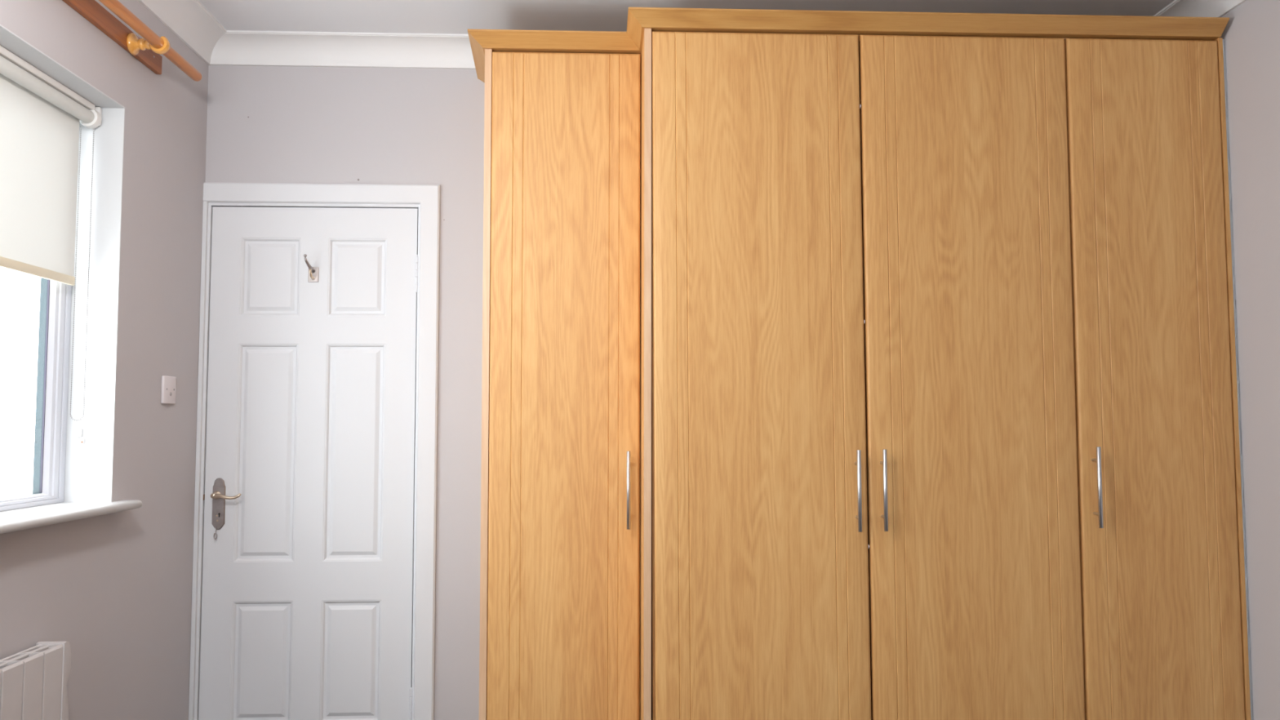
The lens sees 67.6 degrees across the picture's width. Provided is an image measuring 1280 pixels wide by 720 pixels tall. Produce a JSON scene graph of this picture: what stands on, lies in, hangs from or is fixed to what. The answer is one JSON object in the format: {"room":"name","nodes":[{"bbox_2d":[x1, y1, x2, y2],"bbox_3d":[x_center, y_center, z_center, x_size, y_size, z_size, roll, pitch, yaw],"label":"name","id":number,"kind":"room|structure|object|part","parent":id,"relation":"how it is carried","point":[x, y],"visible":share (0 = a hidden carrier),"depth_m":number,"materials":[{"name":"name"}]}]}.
{"room":"bedroom","nodes":[
{"label":"bedroom","id":0,"kind":"room"},
{"bbox_2d":[0,0,208,719],"bbox_3d":[-1.513,0.009,1.074,0.170,2.575,4.476,0,-4,-3],"label":"wall","id":1,"kind":"structure","parent":0,"point":[116,587],"depth_m":2.87,"materials":[{"name":"grey paint"}]},
{"bbox_2d":[0,640,71,719],"bbox_3d":[-1.428,0.942,1.884,0.071,0.557,0.978,0,-4,-3],"label":"heater","id":2,"kind":"object","parent":1,"relation":"attached to","point":[33,681],"visible":1,"depth_m":2.24,"materials":[{"name":"white metal"}]},
{"bbox_2d":[0,644,62,671],"bbox_3d":[-1.425,0.673,1.898,0.055,0.013,0.897,0,-4,-3],"label":"grille","id":3,"kind":"object","parent":2,"relation":"attached to","point":[25,660],"depth_m":2.24,"materials":[{"name":"white metal"}]},
{"bbox_2d":[0,24,142,533],"bbox_3d":[-1.522,-0.207,1.909,0.224,1.171,1.834,0,-4,-3],"label":"window","id":4,"kind":"structure","parent":1,"relation":"in","point":[72,481],"depth_m":2.72,"materials":[{"name":"white paint"}]},
{"bbox_3d":[-1.631,-0.179,2.308,0.040,1.086,0.822,0,-4,-3],"label":"sash","id":5,"kind":"part","parent":4,"relation":"part of","materials":[{"name":"white plastic"}]},
{"bbox_3d":[-1.613,-0.220,1.899,0.042,1.139,1.692,0,-4,-3],"label":"frame","id":6,"kind":"part","parent":4,"relation":"part of","materials":[{"name":"white plastic"}]},
{"bbox_2d":[0,45,102,421],"bbox_3d":[-1.547,-0.334,1.905,0.057,0.910,1.697,0,-4,-3],"label":"roller blind","id":7,"kind":"object","parent":4,"relation":"attached to","point":[40,117],"visible":1,"depth_m":2.53,"materials":[{"name":"beige fabric"}]},
{"bbox_3d":[-1.541,-0.779,1.935,0.017,0.018,1.643,0,-4,-3],"label":"head rail","id":8,"kind":"part","parent":7,"relation":"part of","materials":[{"name":"white plastic"}]},
{"bbox_3d":[-1.593,-0.250,2.730,0.040,0.848,0.003,0,-4,-3],"label":"bead chain","id":9,"kind":"part","parent":7,"relation":"part of","materials":[{"name":"white plastic"}]},
{"bbox_3d":[-1.502,0.363,1.873,0.185,0.028,1.834,0,-4,-3],"label":"sill","id":10,"kind":"part","parent":4,"relation":"part of","materials":[{"name":"white paint"}]},
{"bbox_2d":[74,428,84,444],"bbox_3d":[-1.592,0.217,2.716,0.026,0.044,0.009,0,-4,-3],"label":"cleat","id":11,"kind":"object","parent":4,"relation":"attached to","point":[77,432],"visible":1,"depth_m":2.71,"materials":[{"name":"white plastic"}]},
{"bbox_2d":[62,0,162,74],"bbox_3d":[-1.456,-0.988,1.949,0.018,0.059,2.087,0,-4,-3],"label":"board","id":12,"kind":"object","parent":1,"relation":"attached to","point":[94,12],"visible":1,"depth_m":2.68,"materials":[{"name":"brown wood"}]},
{"bbox_2d":[98,0,202,81],"bbox_3d":[-1.393,-0.977,1.948,0.108,0.062,2.240,0,-4,-3],"label":"pole","id":13,"kind":"object","parent":1,"relation":"attached to","point":[150,40],"visible":1,"depth_m":2.77,"materials":[{"name":"orange wood"}]},
{"bbox_2d":[149,35,170,54],"bbox_3d":[-1.404,-0.920,2.796,0.055,0.050,0.024,0,-4,-3],"label":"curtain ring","id":14,"kind":"object","parent":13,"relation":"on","point":[164,46],"depth_m":2.79,"materials":[{"name":"brown wood"}]},
{"bbox_2d":[160,375,176,404],"bbox_3d":[-1.510,0.096,3.065,0.012,0.088,0.088,0,-4,-3],"label":"wall plate","id":15,"kind":"object","parent":1,"relation":"attached to","point":[168,384],"visible":1,"depth_m":3.05,"materials":[{"name":"white plastic"}]},
{"bbox_2d":[137,0,226,65],"bbox_3d":[-1.381,-1.232,1.160,0.098,0.087,4.476,0,-4,-3],"label":"trim","id":16,"kind":"structure","parent":1,"relation":"attached to","point":[189,20],"depth_m":3.15,"materials":[{"name":"white paint"}]},
{"bbox_2d":[204,65,484,719],"bbox_3d":[0.124,0.160,3.452,3.649,2.575,0.140,0,-4,-3],"label":"wall","id":17,"kind":"structure","parent":0,"point":[265,124],"depth_m":3.38,"materials":[{"name":"grey paint"}]},
{"bbox_2d":[188,182,439,719],"bbox_3d":[-1.118,0.412,3.358,0.819,2.064,0.175,0,-4,-3],"label":"door","id":18,"kind":"structure","parent":17,"relation":"in","point":[313,595],"depth_m":3.32,"materials":[{"name":"white paint"}]},
{"bbox_3d":[-1.450,0.495,3.292,0.043,0.177,0.005,0,-4,-3],"label":"handle","id":19,"kind":"part","parent":18,"relation":"part of","materials":[{"name":"silver metal"}]},
{"bbox_3d":[-1.415,0.464,3.273,0.108,0.028,0.039,0,-4,-3],"label":"lever","id":20,"kind":"part","parent":18,"relation":"part of","materials":[{"name":"gold metal"}]},
{"bbox_2d":[303,253,318,282],"bbox_3d":[-1.146,-0.319,3.327,0.036,0.089,0.066,0,-4,-3],"label":"coat hook","id":21,"kind":"object","parent":18,"relation":"attached to","point":[313,273],"visible":1,"depth_m":3.35,"materials":[{"name":"silver metal"}]},
{"bbox_3d":[-1.147,-0.300,3.358,0.036,0.054,0.003,0,-4,-3],"label":"plate","id":22,"kind":"part","parent":21,"relation":"part of","materials":[{"name":"silver metal"}]},
{"bbox_2d":[208,30,475,68],"bbox_3d":[0.137,-1.089,3.414,3.329,0.087,0.098,0,-4,-3],"label":"trim","id":23,"kind":"structure","parent":17,"relation":"attached to","point":[234,47],"depth_m":3.38,"materials":[{"name":"white paint"}]},
{"bbox_2d":[198,0,1174,34],"bbox_3d":[0.233,-1.333,1.238,3.729,0.120,4.876,0,-4,-3],"label":"ceiling","id":24,"kind":"structure","parent":0,"point":[399,16],"depth_m":3.14,"materials":[{"name":"white paint"}]},
{"bbox_2d":[1220,0,1279,719],"bbox_3d":[1.973,0.013,1.228,0.150,2.575,4.476,0,-4,-3],"label":"wall","id":25,"kind":"structure","parent":0,"point":[1251,33],"depth_m":2.82,"materials":[{"name":"grey paint"}]},
{"bbox_2d":[1153,0,1246,17],"bbox_3d":[1.847,-1.228,1.302,0.098,0.087,4.476,0,-4,-3],"label":"trim","id":26,"kind":"structure","parent":25,"relation":"attached to","point":[1188,8],"depth_m":3.05,"materials":[{"name":"white paint"}]},
{"bbox_3d":[0.237,1.356,1.064,3.729,0.120,4.876,0,-4,-3],"label":"floor","id":27,"kind":"structure","parent":0,"visible":0},
{"bbox_2d":[479,48,640,719],"bbox_3d":[-0.251,0.222,3.150,0.500,2.414,0.414,0,-4,-3],"label":"wardrobe","id":28,"kind":"object","parent":27,"relation":"on","point":[560,553],"visible":1,"depth_m":2.99,"materials":[{"name":"brown wood"}]},
{"bbox_3d":[-0.490,0.223,3.161,0.022,2.414,0.372,0,-4,-3],"label":"panel","id":29,"kind":"part","parent":28,"relation":"part of","materials":[{"name":"brown wood"}]},
{"bbox_3d":[-0.035,0.401,2.947,0.012,0.239,0.012,0,-4,-3],"label":"handle","id":30,"kind":"part","parent":28,"relation":"part of","materials":[{"name":"metal"}]},
{"bbox_3d":[-0.015,0.224,3.192,0.025,2.414,0.350,0,-4,-3],"label":"panel","id":31,"kind":"part","parent":28,"relation":"part of","materials":[{"name":"brown wood"}]},
{"bbox_2d":[640,28,1084,719],"bbox_3d":[0.652,0.217,3.100,1.310,2.414,0.594,0,-4,-3],"label":"wardrobe","id":32,"kind":"object","parent":27,"relation":"on","point":[860,487],"visible":1,"depth_m":2.85,"materials":[{"name":"brown wood"}]},
{"bbox_3d":[0.010,0.218,3.093,0.028,2.414,0.552,0,-4,-3],"label":"panel","id":33,"kind":"part","parent":32,"relation":"part of","materials":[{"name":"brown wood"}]},
{"bbox_3d":[0.357,0.157,2.844,0.640,2.312,0.020,0,-4,-3],"label":"door","id":34,"kind":"part","parent":32,"relation":"part of","materials":[{"name":"brown wood"}]},
{"bbox_3d":[0.643,0.192,3.396,1.266,2.282,0.006,0,-4,-3],"label":"panel","id":35,"kind":"part","parent":32,"relation":"part of","materials":[{"name":"brown wood"}]},
{"bbox_2d":[467,7,1229,83],"bbox_3d":[0.575,-1.022,2.982,2.436,0.044,0.495,-1,-4,11],"label":"crown molding","id":36,"kind":"structure","parent":32,"relation":"on","point":[656,19],"depth_m":2.92,"materials":[{"name":"brown wood"}]},
{"bbox_3d":[0.652,-0.975,3.210,1.266,0.019,0.529,0,-4,-3],"label":"panel","id":37,"kind":"part","parent":32,"relation":"part of","materials":[{"name":"brown wood"}]},
{"bbox_3d":[0.642,0.383,2.797,0.012,0.238,0.012,0,-4,-3],"label":"handle","id":38,"kind":"part","parent":32,"relation":"part of","materials":[{"name":"metal"}]},
{"bbox_3d":[0.719,0.381,2.801,0.012,0.238,0.012,0,-4,-3],"label":"handle","id":39,"kind":"part","parent":32,"relation":"part of","materials":[{"name":"metal"}]},
{"bbox_3d":[0.996,0.158,2.872,0.638,2.312,0.020,0,-4,-3],"label":"door","id":40,"kind":"part","parent":32,"relation":"part of","materials":[{"name":"brown wood"}]},
{"bbox_2d":[1064,37,1250,719],"bbox_3d":[1.555,0.218,3.140,0.496,2.414,0.594,0,-4,-3],"label":"wardrobe","id":41,"kind":"object","parent":27,"relation":"on","point":[1163,586],"visible":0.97,"depth_m":2.89,"materials":[{"name":"brown wood"}]},
{"bbox_3d":[1.361,0.377,2.829,0.012,0.239,0.012,0,-4,-3],"label":"handle","id":42,"kind":"part","parent":41,"relation":"part of","materials":[{"name":"metal"}]},
{"bbox_3d":[1.795,0.220,3.171,0.012,2.414,0.552,0,-4,-3],"label":"panel","id":43,"kind":"part","parent":41,"relation":"part of","materials":[{"name":"brown wood"}]},
{"bbox_2d":[1222,39,1253,719],"bbox_3d":[1.818,0.179,2.904,0.012,2.360,0.014,0,-4,-3],"label":"trim","id":44,"kind":"structure","parent":41,"relation":"attached to","point":[1224,40],"depth_m":2.91,"materials":[{"name":"brown wood"}]}
]}

